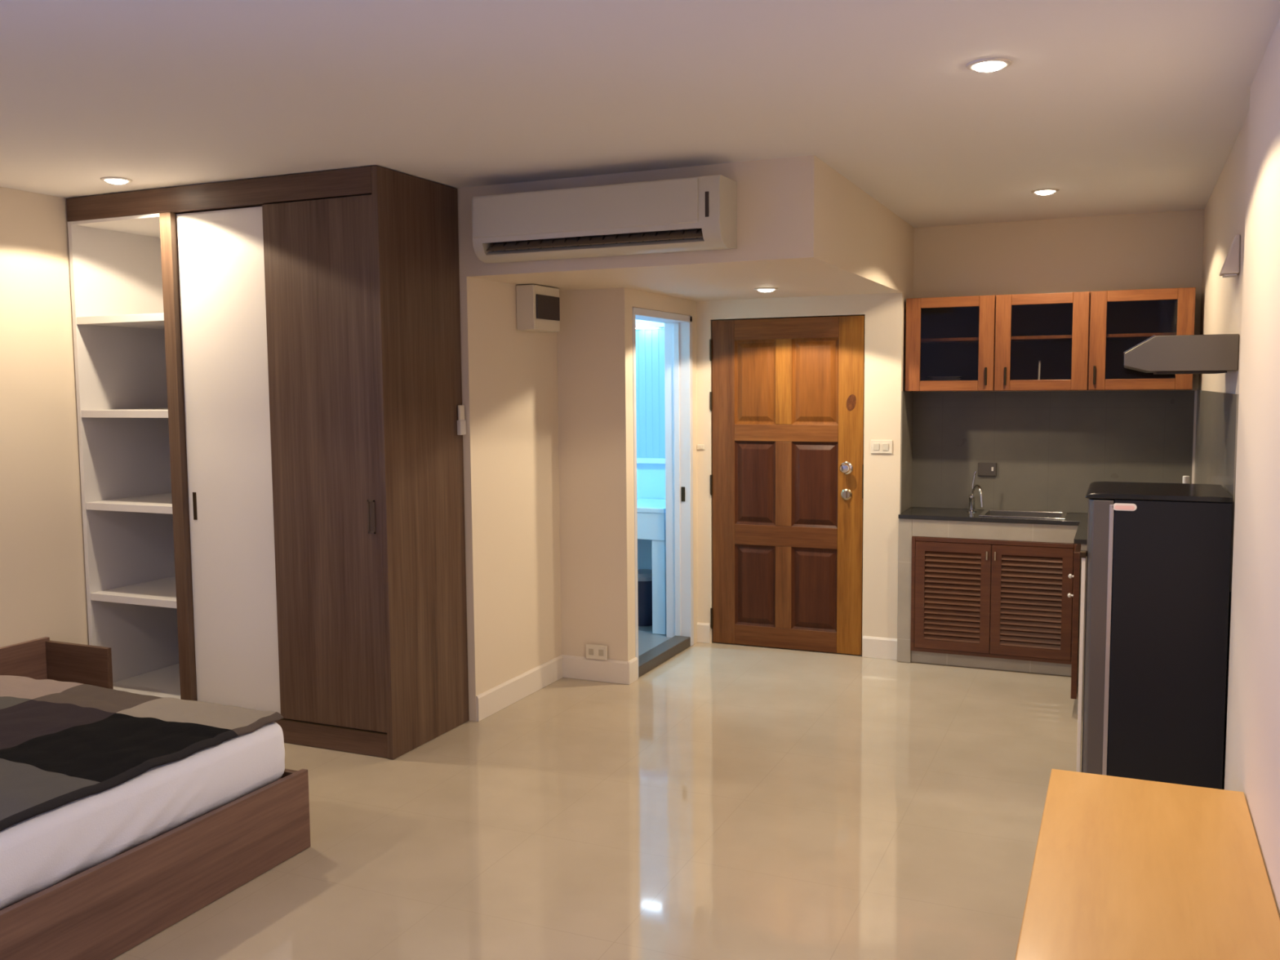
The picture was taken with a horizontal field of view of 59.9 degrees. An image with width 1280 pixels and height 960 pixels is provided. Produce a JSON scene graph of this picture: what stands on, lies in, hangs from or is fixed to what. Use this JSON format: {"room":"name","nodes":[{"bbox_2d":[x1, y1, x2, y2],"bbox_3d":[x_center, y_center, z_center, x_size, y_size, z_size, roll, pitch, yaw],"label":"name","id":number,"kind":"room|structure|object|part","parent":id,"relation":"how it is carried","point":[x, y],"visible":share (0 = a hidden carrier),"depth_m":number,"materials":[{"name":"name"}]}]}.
{"room":"studio apartment","nodes":[
{"label":"studio apartment","id":0,"kind":"room"},
{"bbox_2d":[0,186,88,647],"bbox_3d":[-3.728,0.088,3.384,0.140,2.531,5.783,2,5,24],"label":"wall","id":1,"kind":"structure","parent":0,"point":[43,588],"depth_m":5.23,"materials":[{"name":"beige paint"}]},
{"bbox_2d":[459,276,561,721],"bbox_3d":[-1.522,0.047,6.070,1.966,2.123,0.892,2,5,24],"label":"wall","id":2,"kind":"structure","parent":0,"point":[509,375],"depth_m":5.57,"materials":[{"name":"beige paint"}]},
{"bbox_2d":[475,655,563,721],"bbox_3d":[-0.609,1.068,5.753,0.013,0.124,0.876,2,5,24],"label":"baseboard","id":3,"kind":"structure","parent":2,"relation":"attached to","point":[505,694],"depth_m":5.70,"materials":[{"name":"beige"}]},
{"bbox_2d":[515,284,559,332],"bbox_3d":[-0.519,-0.880,5.708,0.111,0.225,0.280,2,5,24],"label":"box","id":4,"kind":"object","parent":2,"relation":"attached to","point":[538,307],"visible":1,"depth_m":5.60,"materials":[{"name":"beige plastic"}]},
{"bbox_2d":[111,642,1082,959],"bbox_3d":[-0.816,1.375,3.600,5.500,0.120,8.500,2,5,24],"label":"floor","id":5,"kind":"structure","parent":0,"point":[725,801],"depth_m":4.05,"materials":[{"name":"beige tile"}]},
{"bbox_2d":[0,636,113,688],"bbox_3d":[-2.731,0.990,5.008,0.429,0.438,0.480,2,5,24],"label":"box","id":6,"kind":"object","parent":5,"relation":"on","point":[42,658],"visible":0.27,"depth_m":5.18,"materials":[{"name":"brown wood"}]},
{"bbox_2d":[0,768,311,959],"bbox_3d":[-2.489,1.119,3.467,2.097,0.438,1.840,2,5,24],"label":"frame","id":7,"kind":"object","parent":5,"relation":"on","point":[103,911],"visible":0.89,"depth_m":3.29,"materials":[{"name":"brown wood"}]},
{"bbox_2d":[0,721,284,910],"bbox_3d":[-2.491,0.983,3.459,2.022,0.220,1.765,2,5,24],"label":"mattress","id":8,"kind":"object","parent":7,"relation":"on","point":[37,853],"visible":0.49,"depth_m":3.25,"materials":[{"name":"white"}]},
{"bbox_2d":[0,675,283,831],"bbox_3d":[-2.457,0.858,3.448,1.918,0.042,1.746,2,5,24],"label":"blanket","id":9,"kind":"object","parent":8,"relation":"on","point":[62,743],"visible":1,"depth_m":3.63,"materials":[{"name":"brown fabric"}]},
{"bbox_2d":[66,165,469,759],"bbox_3d":[-1.779,-0.093,5.341,1.835,2.525,0.609,2,5,24],"label":"wardrobe","id":10,"kind":"object","parent":5,"relation":"on","point":[272,423],"visible":0.91,"depth_m":5.03,"materials":[{"name":"brown wood"}]},
{"bbox_2d":[76,312,164,328],"bbox_3d":[-2.345,-0.787,5.523,0.567,0.036,0.593,2,5,24],"label":"shelf","id":11,"kind":"object","parent":10,"relation":"attached to","point":[84,320],"depth_m":5.33,"materials":[{"name":"white laminate"}]},
{"bbox_2d":[80,408,168,417],"bbox_3d":[-2.341,-0.338,5.561,0.567,0.036,0.593,2,5,24],"label":"shelf","id":12,"kind":"object","parent":10,"relation":"attached to","point":[85,412],"depth_m":5.31,"materials":[{"name":"white laminate"}]},
{"bbox_2d":[85,492,172,514],"bbox_3d":[-2.338,0.111,5.598,0.567,0.036,0.593,2,5,24],"label":"shelf","id":13,"kind":"object","parent":10,"relation":"attached to","point":[138,502],"depth_m":5.43,"materials":[{"name":"white laminate"}]},
{"bbox_2d":[90,575,176,608],"bbox_3d":[-2.334,0.560,5.636,0.567,0.036,0.593,2,5,24],"label":"shelf","id":14,"kind":"object","parent":10,"relation":"attached to","point":[160,591],"depth_m":5.49,"materials":[{"name":"white laminate"}]},
{"bbox_3d":[-2.084,0.122,5.196,0.022,0.130,0.001,2,5,24],"label":"recessed handle","id":15,"kind":"part","parent":10,"relation":"part of","materials":[{"name":"brown metal"}]},
{"bbox_3d":[-1.864,-0.069,5.096,0.550,2.300,0.022,2,5,24],"label":"sliding door","id":16,"kind":"part","parent":10,"relation":"part of","materials":[{"name":"white laminate"}]},
{"bbox_3d":[-1.373,-0.054,4.854,0.589,2.300,0.022,2,5,24],"label":"sliding door","id":17,"kind":"part","parent":10,"relation":"part of","materials":[{"name":"brown wood"}]},
{"bbox_3d":[-1.152,0.158,4.762,0.038,0.145,0.004,2,5,24],"label":"recessed handle","id":18,"kind":"part","parent":10,"relation":"part of","materials":[{"name":"brown metal"}]},
{"bbox_3d":[-0.972,-0.070,4.990,0.030,2.525,0.609,2,5,24],"label":"panel","id":19,"kind":"part","parent":10,"relation":"part of","materials":[{"name":"brown wood"}]},
{"bbox_2d":[897,518,1078,675],"bbox_3d":[2.260,0.642,6.264,1.529,0.836,0.433,2,5,24],"label":"base cabinet","id":20,"kind":"object","parent":5,"relation":"on","point":[947,580],"depth_m":6.20,"materials":[{"name":"brown wood"}]},
{"bbox_3d":[1.766,0.659,6.276,0.412,0.613,0.024,2,5,24],"label":"louvered door","id":21,"kind":"part","parent":20,"relation":"part of","materials":[{"name":"brown wood"}]},
{"bbox_2d":[897,506,1088,544],"bbox_3d":[2.116,0.241,5.905,1.531,0.022,1.146,2,5,24],"label":"countertop","id":22,"kind":"structure","parent":20,"relation":"on","point":[1080,520],"depth_m":6.20,"materials":[{"name":"grey stone"}]},
{"bbox_2d":[967,471,983,511],"bbox_3d":[1.948,0.071,6.410,0.051,0.235,0.147,-2,5,-21],"label":"faucet","id":23,"kind":"object","parent":22,"relation":"on","point":[971,497],"visible":1,"depth_m":6.44,"materials":[{"name":"silver metal"}]},
{"bbox_3d":[1.941,0.018,6.454,0.030,0.137,0.015,-2,5,-17],"label":"lever","id":24,"kind":"part","parent":23,"relation":"part of","materials":[{"name":"silver metal"}]},
{"bbox_3d":[1.944,0.089,6.401,0.020,0.126,0.131,-1,5,-11],"label":"spout","id":25,"kind":"part","parent":23,"relation":"part of","materials":[{"name":"silver metal"}]},
{"bbox_2d":[978,509,1067,519],"bbox_3d":[2.179,0.264,6.309,0.454,0.146,0.324,2,5,24],"label":"sink","id":26,"kind":"object","parent":22,"relation":"in","point":[993,513],"visible":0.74,"depth_m":6.41,"materials":[{"name":"silver metal"}]},
{"bbox_2d":[985,510,1062,517],"bbox_3d":[2.181,0.266,6.314,0.402,0.141,0.282,2,5,24],"label":"basin","id":27,"kind":"object","parent":26,"relation":"in","point":[1010,513],"depth_m":6.42,"materials":[{"name":"silver metal"}]},
{"bbox_2d":[1182,475,1189,483],"bbox_3d":[2.554,0.133,5.202,0.072,0.305,0.072,2,5,24],"label":"bottle","id":28,"kind":"object","parent":22,"relation":"on","point":[1185,478],"visible":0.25,"depth_m":5.18,"materials":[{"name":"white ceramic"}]},
{"bbox_3d":[2.151,0.670,6.108,0.421,0.613,0.024,2,5,24],"label":"louvered door","id":29,"kind":"part","parent":20,"relation":"part of","materials":[{"name":"brown wood"}]},
{"bbox_2d":[1067,543,1087,715],"bbox_3d":[2.466,0.700,5.556,0.584,0.836,0.764,2,5,24],"label":"base cabinet","id":30,"kind":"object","parent":5,"relation":"on","point":[1077,575],"depth_m":5.32,"materials":[{"name":"brown wood"}]},
{"bbox_3d":[2.231,0.669,5.648,0.026,0.710,0.749,2,5,24],"label":"cabinet door","id":31,"kind":"part","parent":30,"relation":"part of","materials":[{"name":"brown wood"}]},
{"bbox_2d":[1014,768,1279,959],"bbox_3d":[1.123,1.163,2.456,0.507,0.458,1.695,2,5,24],"label":"table","id":32,"kind":"object","parent":5,"relation":"on","point":[1123,868],"visible":1,"depth_m":2.58,"materials":[{"name":"brown wood"}]},
{"bbox_2d":[1076,481,1232,789],"bbox_3d":[1.944,0.632,4.242,0.490,1.204,0.529,2,5,24],"label":"refrigerator","id":33,"kind":"object","parent":5,"relation":"on","point":[1157,555],"visible":0.77,"depth_m":3.99,"materials":[{"name":"black metal"}]},
{"bbox_3d":[1.646,0.730,4.145,0.014,0.892,0.030,2,5,24],"label":"handle","id":34,"kind":"part","parent":33,"relation":"part of","materials":[{"name":"silver"}]},
{"bbox_3d":[1.780,0.615,4.312,0.088,1.130,0.520,2,5,24],"label":"door","id":35,"kind":"part","parent":33,"relation":"part of","materials":[{"name":"grey metal"}]},
{"bbox_3d":[1.712,0.644,4.064,0.015,1.115,0.015,2,5,24],"label":"edge trim","id":36,"kind":"part","parent":33,"relation":"part of","materials":[{"name":"silver metal"}]},
{"bbox_2d":[556,287,697,661],"bbox_3d":[-0.716,-0.020,6.784,1.870,2.123,1.067,2,5,24],"label":"wall","id":37,"kind":"structure","parent":0,"point":[594,339],"depth_m":6.00,"materials":[{"name":"beige paint"}]},
{"bbox_2d":[586,644,607,660],"bbox_3d":[-0.238,0.939,6.053,0.128,0.080,0.012,2,5,24],"label":"power socket","id":38,"kind":"object","parent":37,"relation":"attached to","point":[593,651],"visible":1,"depth_m":6.05,"materials":[{"name":"beige plastic"}]},
{"bbox_2d":[588,648,593,654],"bbox_3d":[-0.267,0.938,6.060,0.028,0.033,0.002,2,5,24],"label":"outlet","id":39,"kind":"object","parent":38,"relation":"attached to","point":[590,651],"depth_m":6.06,"materials":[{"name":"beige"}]},
{"bbox_2d":[598,649,603,656],"bbox_3d":[-0.212,0.940,6.037,0.028,0.033,0.002,2,5,24],"label":"outlet","id":40,"kind":"object","parent":38,"relation":"attached to","point":[600,651],"depth_m":6.04,"materials":[{"name":"beige"}]},
{"bbox_2d":[561,654,638,684],"bbox_3d":[-0.225,1.033,6.125,0.416,0.124,0.114,2,5,24],"label":"baseboard","id":41,"kind":"structure","parent":37,"relation":"attached to","point":[622,672],"depth_m":6.06,"materials":[{"name":"beige"}]},
{"bbox_2d":[632,306,693,671],"bbox_3d":[0.074,0.049,6.451,0.168,2.028,0.876,2,5,24],"label":"door frame","id":42,"kind":"structure","parent":37,"relation":"in","point":[677,327],"depth_m":6.79,"materials":[{"name":"white wood"}]},
{"bbox_3d":[0.265,0.087,6.800,0.024,0.090,0.004,2,5,24],"label":"strike plate","id":43,"kind":"part","parent":42,"relation":"part of","materials":[{"name":"brown metal"}]},
{"bbox_2d":[0,0,1279,227],"bbox_3d":[-0.839,-1.267,3.377,5.500,0.120,8.500,2,5,24],"label":"ceiling","id":44,"kind":"structure","parent":0,"point":[1117,107],"depth_m":3.50,"materials":[{"name":"white paint"}]},
{"bbox_2d":[100,177,132,184],"bbox_3d":[-2.300,-1.311,4.879,0.128,0.018,0.128,2,5,24],"label":"recessed light","id":45,"kind":"object","parent":44,"relation":"in","point":[117,180],"visible":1,"depth_m":4.85,"materials":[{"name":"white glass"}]},
{"bbox_3d":[-2.300,-1.311,4.879,0.091,0.018,0.091,2,5,24],"label":"lamp glass","id":46,"kind":"part","parent":45,"relation":"part of","materials":[{"name":"white glass"}]},
{"bbox_2d":[965,57,1012,71],"bbox_3d":[1.015,-1.200,3.228,0.128,0.018,0.128,2,5,24],"label":"recessed light","id":47,"kind":"object","parent":44,"relation":"in","point":[988,64],"visible":1,"depth_m":3.20,"materials":[{"name":"beige glass"}]},
{"bbox_3d":[1.015,-1.200,3.228,0.091,0.018,0.091,2,5,24],"label":"lamp glass","id":48,"kind":"part","parent":47,"relation":"part of","materials":[{"name":"white glass"}]},
{"bbox_2d":[1031,188,1058,195],"bbox_3d":[1.958,-1.389,5.367,0.128,0.018,0.128,2,5,24],"label":"recessed light","id":49,"kind":"object","parent":44,"relation":"in","point":[1043,191],"visible":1,"depth_m":5.34,"materials":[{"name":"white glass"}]},
{"bbox_3d":[1.958,-1.389,5.367,0.091,0.018,0.091,2,5,24],"label":"lamp glass","id":50,"kind":"part","parent":49,"relation":"part of","materials":[{"name":"white glass"}]},
{"bbox_2d":[635,319,665,569],"bbox_3d":[-0.359,-0.106,7.760,1.740,2.123,0.100,2,5,24],"label":"wall","id":51,"kind":"structure","parent":0,"point":[651,477],"depth_m":7.54,"materials":[{"name":"blue tile"}]},
{"bbox_2d":[635,321,665,463],"bbox_3d":[-0.157,-0.585,7.519,1.178,0.945,0.099,2,5,24],"label":"window","id":52,"kind":"structure","parent":51,"relation":"in","point":[650,342],"depth_m":7.45,"materials":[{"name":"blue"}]},
{"bbox_2d":[638,625,671,656],"bbox_3d":[-0.599,0.992,7.124,1.865,0.044,1.430,2,5,24],"label":"floor","id":53,"kind":"structure","parent":0,"point":[647,640],"depth_m":6.88,"materials":[{"name":"white tile"}]},
{"bbox_2d":[637,568,652,626],"bbox_3d":[0.020,0.771,7.310,0.232,0.352,0.232,2,5,24],"label":"waste bin","id":54,"kind":"object","parent":53,"relation":"on","point":[644,575],"visible":0.39,"depth_m":7.22,"materials":[{"name":"blue plastic"}]},
{"bbox_3d":[0.019,0.621,7.298,0.232,0.051,0.232,2,5,24],"label":"lid","id":55,"kind":"part","parent":54,"relation":"part of","materials":[{"name":"grey plastic"}]},
{"bbox_2d":[636,497,666,634],"bbox_3d":[-0.486,0.533,7.516,1.635,0.798,0.545,2,5,24],"label":"vanity","id":56,"kind":"object","parent":53,"relation":"on","point":[651,512],"visible":0.31,"depth_m":6.97,"materials":[{"name":"white ceramic"}]},
{"bbox_2d":[636,497,665,513],"bbox_3d":[-0.490,0.151,7.484,1.635,0.030,0.545,2,5,24],"label":"countertop","id":57,"kind":"structure","parent":56,"relation":"on","point":[643,505],"depth_m":7.09,"materials":[{"name":"white tile"}]},
{"bbox_3d":[0.224,0.653,7.220,0.090,0.598,0.537,2,5,24],"label":"panel","id":58,"kind":"part","parent":56,"relation":"part of","materials":[{"name":"blue tile"}]},
{"bbox_2d":[638,635,690,677],"bbox_3d":[0.106,1.029,6.518,0.104,0.061,0.795,2,5,24],"label":"threshold","id":59,"kind":"object","parent":53,"relation":"on","point":[654,657],"visible":0.76,"depth_m":6.50,"materials":[{"name":"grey stone"}]},
{"bbox_2d":[457,155,914,301],"bbox_3d":[-0.417,-1.260,6.388,3.570,0.408,2.567,2,5,24],"label":"soffit","id":60,"kind":"structure","parent":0,"point":[804,228],"depth_m":5.00,"materials":[{"name":"beige paint"}]},
{"bbox_2d":[471,174,737,262],"bbox_3d":[-0.170,-1.105,4.764,1.156,0.284,0.220,2,5,24],"label":"air conditioner","id":61,"kind":"object","parent":60,"relation":"attached to","point":[700,213],"visible":1,"depth_m":4.65,"materials":[{"name":"beige plastic"}]},
{"bbox_3d":[-0.250,-1.139,4.680,1.054,0.180,0.008,2,5,24],"label":"panel","id":62,"kind":"part","parent":61,"relation":"part of","materials":[{"name":"beige plastic"}]},
{"bbox_2d":[754,287,777,292],"bbox_3d":[0.678,-1.020,5.969,0.128,0.018,0.128,2,5,24],"label":"recessed light","id":63,"kind":"object","parent":60,"relation":"in","point":[765,289],"visible":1,"depth_m":5.94,"materials":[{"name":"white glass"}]},
{"bbox_3d":[0.678,-1.020,5.969,0.091,0.018,0.091,2,5,24],"label":"lamp glass","id":64,"kind":"part","parent":63,"relation":"part of","materials":[{"name":"white glass"}]},
{"bbox_2d":[696,293,913,656],"bbox_3d":[0.939,-0.039,6.837,1.380,2.123,0.358,2,5,24],"label":"wall","id":65,"kind":"structure","parent":0,"point":[885,313],"depth_m":6.48,"materials":[{"name":"beige paint"}]},
{"bbox_2d":[697,444,704,449],"bbox_3d":[0.376,-0.204,6.867,0.048,0.030,0.012,2,5,24],"label":"switch","id":66,"kind":"object","parent":65,"relation":"attached to","point":[699,446],"visible":1,"depth_m":6.86,"materials":[{"name":"beige plastic"}]},
{"bbox_2d":[697,622,710,643],"bbox_3d":[0.399,0.957,6.958,0.084,0.124,0.013,2,5,24],"label":"baseboard","id":67,"kind":"structure","parent":65,"relation":"attached to","point":[703,628],"depth_m":6.95,"materials":[{"name":"beige wood"}]},
{"bbox_2d":[709,315,864,655],"bbox_3d":[0.865,0.034,6.668,0.948,1.996,0.108,2,5,24],"label":"door","id":68,"kind":"structure","parent":65,"relation":"in","point":[787,395],"depth_m":6.67,"materials":[{"name":"brown wood"}]},
{"bbox_3d":[0.701,-0.593,6.723,0.259,0.510,0.037,2,5,24],"label":"panel","id":69,"kind":"part","parent":68,"relation":"part of","materials":[{"name":"brown wood"}]},
{"bbox_3d":[0.707,0.018,6.775,0.259,0.512,0.037,2,5,24],"label":"panel","id":70,"kind":"part","parent":68,"relation":"part of","materials":[{"name":"brown wood"}]},
{"bbox_3d":[0.712,0.647,6.828,0.259,0.502,0.037,2,5,24],"label":"panel","id":71,"kind":"part","parent":68,"relation":"part of","materials":[{"name":"brown wood"}]},
{"bbox_3d":[0.889,0.964,6.777,0.641,0.124,0.040,2,5,24],"label":"rail","id":72,"kind":"part","parent":68,"relation":"part of","materials":[{"name":"brown wood"}]},
{"bbox_3d":[0.884,0.340,6.724,0.641,0.124,0.040,2,5,24],"label":"rail","id":73,"kind":"part","parent":68,"relation":"part of","materials":[{"name":"brown wood"}]},
{"bbox_3d":[0.878,-0.283,6.671,0.641,0.102,0.040,2,5,24],"label":"rail","id":74,"kind":"part","parent":68,"relation":"part of","materials":[{"name":"brown wood"}]},
{"bbox_3d":[0.873,-0.903,6.619,0.641,0.122,0.040,2,5,24],"label":"rail","id":75,"kind":"part","parent":68,"relation":"part of","materials":[{"name":"brown wood"}]},
{"bbox_3d":[1.052,0.656,6.680,0.281,0.502,0.037,2,5,24],"label":"panel","id":76,"kind":"part","parent":68,"relation":"part of","materials":[{"name":"brown wood"}]},
{"bbox_3d":[1.047,0.027,6.627,0.281,0.512,0.037,2,5,24],"label":"panel","id":77,"kind":"part","parent":68,"relation":"part of","materials":[{"name":"brown wood"}]},
{"bbox_3d":[1.041,-0.583,6.575,0.281,0.510,0.037,2,5,24],"label":"panel","id":78,"kind":"part","parent":68,"relation":"part of","materials":[{"name":"brown wood"}]},
{"bbox_3d":[1.201,-0.069,6.489,0.072,0.072,0.068,2,5,24],"label":"knob","id":79,"kind":"part","parent":68,"relation":"part of","materials":[{"name":"silver metal"}]},
{"bbox_3d":[1.308,0.008,6.500,0.005,0.200,0.031,2,5,24],"label":"latch plate","id":80,"kind":"part","parent":68,"relation":"part of","materials":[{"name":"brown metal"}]},
{"bbox_2d":[862,635,897,660],"bbox_3d":[1.410,0.986,6.518,0.204,0.124,0.013,2,5,24],"label":"baseboard","id":81,"kind":"structure","parent":65,"relation":"attached to","point":[877,647],"depth_m":6.51,"materials":[{"name":"beige"}]},
{"bbox_2d":[871,440,892,453],"bbox_3d":[1.395,-0.192,6.418,0.125,0.078,0.017,2,5,24],"label":"light switch","id":82,"kind":"object","parent":65,"relation":"attached to","point":[879,446],"visible":1,"depth_m":6.42,"materials":[{"name":"beige plastic"}]},
{"bbox_2d":[913,208,1204,641],"bbox_3d":[2.375,-0.225,6.465,1.820,2.531,0.140,2,5,24],"label":"wall","id":83,"kind":"structure","parent":0,"point":[1165,249],"depth_m":6.28,"materials":[{"name":"beige paint"}]},
{"bbox_2d":[899,391,913,513],"bbox_3d":[1.573,-0.173,6.548,0.006,0.703,0.355,2,5,24],"label":"backsplash","id":84,"kind":"structure","parent":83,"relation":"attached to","point":[906,438],"depth_m":6.52,"materials":[{"name":"grey paint"}]},
{"bbox_2d":[905,287,1195,391],"bbox_3d":[2.261,-0.766,6.202,1.484,0.532,0.337,2,5,24],"label":"upper cabinet","id":85,"kind":"object","parent":83,"relation":"attached to","point":[1080,340],"visible":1,"depth_m":6.19,"materials":[{"name":"brown wood"}]},
{"bbox_2d":[920,337,978,343],"bbox_3d":[1.819,-0.808,6.419,0.461,0.018,0.275,2,5,24],"label":"shelf","id":86,"kind":"object","parent":85,"relation":"attached to","point":[923,340],"depth_m":6.35,"materials":[{"name":"brown wood"}]},
{"bbox_3d":[1.749,-0.768,6.276,0.485,0.528,0.022,2,5,24],"label":"glass door","id":87,"kind":"part","parent":85,"relation":"part of","materials":[{"name":"brown wood"}]},
{"bbox_3d":[1.928,-0.579,6.191,0.012,0.100,0.020,2,5,24],"label":"handle","id":88,"kind":"part","parent":85,"relation":"part of","materials":[{"name":"brown metal"}]},
{"bbox_3d":[2.024,-0.576,6.149,0.012,0.100,0.020,2,5,24],"label":"handle","id":89,"kind":"part","parent":85,"relation":"part of","materials":[{"name":"brown metal"}]},
{"bbox_2d":[1037,360,1040,379],"bbox_3d":[2.251,-0.598,6.259,0.017,0.149,0.012,-5,7,-44],"label":"stick","id":90,"kind":"object","parent":85,"relation":"in","point":[1039,362],"visible":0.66,"depth_m":6.25,"materials":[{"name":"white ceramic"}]},
{"bbox_2d":[1010,334,1071,341],"bbox_3d":[2.261,-0.795,6.226,0.469,0.018,0.275,2,5,24],"label":"shelf","id":91,"kind":"object","parent":85,"relation":"attached to","point":[1013,337],"depth_m":6.15,"materials":[{"name":"brown wood"}]},
{"bbox_3d":[2.197,-0.755,6.080,0.481,0.528,0.022,2,5,24],"label":"glass door","id":92,"kind":"part","parent":85,"relation":"part of","materials":[{"name":"brown wood"}]},
{"bbox_3d":[2.327,-0.780,6.353,1.448,0.495,0.005,2,5,24],"label":"panel","id":93,"kind":"part","parent":85,"relation":"part of","materials":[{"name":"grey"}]},
{"bbox_3d":[2.442,-0.564,5.967,0.012,0.100,0.020,2,5,24],"label":"handle","id":94,"kind":"part","parent":85,"relation":"part of","materials":[{"name":"brown metal"}]},
{"bbox_2d":[1106,332,1176,339],"bbox_3d":[2.713,-0.782,6.029,0.480,0.018,0.275,2,5,24],"label":"shelf","id":95,"kind":"object","parent":85,"relation":"attached to","point":[1109,335],"depth_m":5.95,"materials":[{"name":"brown wood"}]},
{"bbox_3d":[2.654,-0.743,5.881,0.504,0.528,0.022,2,5,24],"label":"glass door","id":96,"kind":"part","parent":85,"relation":"part of","materials":[{"name":"brown wood"}]},
{"bbox_3d":[1.780,-0.548,6.494,0.200,0.018,0.200,2,5,24],"label":"plate","id":97,"kind":"object","parent":85,"relation":"in","visible":0},
{"bbox_3d":[1.780,-0.560,6.493,0.200,0.018,0.200,2,5,24],"label":"plate","id":98,"kind":"object","parent":97,"relation":"on","visible":0},
{"bbox_3d":[1.780,-0.572,6.492,0.200,0.018,0.200,2,5,24],"label":"plate","id":99,"kind":"object","parent":98,"relation":"on","visible":0},
{"bbox_2d":[927,377,961,380],"bbox_3d":[1.780,-0.584,6.491,0.200,0.018,0.200,2,5,24],"label":"plate","id":100,"kind":"object","parent":99,"relation":"on","point":[960,378],"visible":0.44,"depth_m":6.42,"materials":[{"name":"white ceramic"}]},
{"bbox_2d":[926,376,961,378],"bbox_3d":[1.780,-0.596,6.490,0.200,0.018,0.200,2,5,24],"label":"plate","id":101,"kind":"object","parent":100,"relation":"on","point":[931,377],"visible":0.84,"depth_m":6.42,"materials":[{"name":"white ceramic"}]},
{"bbox_2d":[911,391,1195,513],"bbox_3d":[2.347,-0.162,6.402,1.528,0.694,0.006,2,5,24],"label":"backsplash","id":102,"kind":"structure","parent":83,"relation":"attached to","point":[1047,449],"depth_m":6.40,"materials":[{"name":"grey tile"}]},
{"bbox_2d":[977,462,996,475],"bbox_3d":[2.041,-0.063,6.529,0.105,0.080,0.020,2,5,24],"label":"wall outlet","id":103,"kind":"object","parent":102,"relation":"attached to","point":[984,468],"visible":1,"depth_m":6.53,"materials":[{"name":"grey plastic"}]},
{"bbox_2d":[1198,17,1279,917],"bbox_3d":[1.526,0.120,2.464,0.167,2.531,8.300,2,5,24],"label":"wall","id":104,"kind":"structure","parent":0,"point":[1252,753],"depth_m":3.11,"materials":[{"name":"beige paint"}]},
{"bbox_2d":[1123,333,1239,374],"bbox_3d":[2.058,-0.477,4.261,0.374,0.138,0.600,2,5,24],"label":"range hood","id":105,"kind":"object","parent":104,"relation":"attached to","point":[1218,353],"visible":1,"depth_m":3.98,"materials":[{"name":"silver metal"}]},
{"bbox_3d":[1.935,-0.519,4.311,0.106,0.060,0.600,2,5,24],"label":"edge trim","id":106,"kind":"part","parent":105,"relation":"part of","materials":[{"name":"silver metal"}]},
{"bbox_2d":[1191,391,1196,484],"bbox_3d":[3.038,-0.142,6.090,0.011,0.694,0.012,2,5,24],"label":"trim","id":107,"kind":"structure","parent":104,"relation":"attached to","point":[1195,392],"depth_m":6.08,"materials":[{"name":"beige metal"}]},
{"bbox_2d":[1194,390,1239,591],"bbox_3d":[2.570,-0.048,4.999,0.006,0.698,2.392,2,5,24],"label":"backsplash","id":108,"kind":"structure","parent":104,"relation":"attached to","point":[1217,412],"depth_m":4.62,"materials":[{"name":"grey tile"}]},
{"bbox_2d":[1219,234,1240,277],"bbox_3d":[2.132,-0.809,4.011,0.059,0.147,0.098,2,5,24],"label":"wall fitting","id":109,"kind":"object","parent":104,"relation":"attached to","point":[1231,266],"visible":1,"depth_m":3.97,"materials":[{"name":"beige paint"}]}
]}

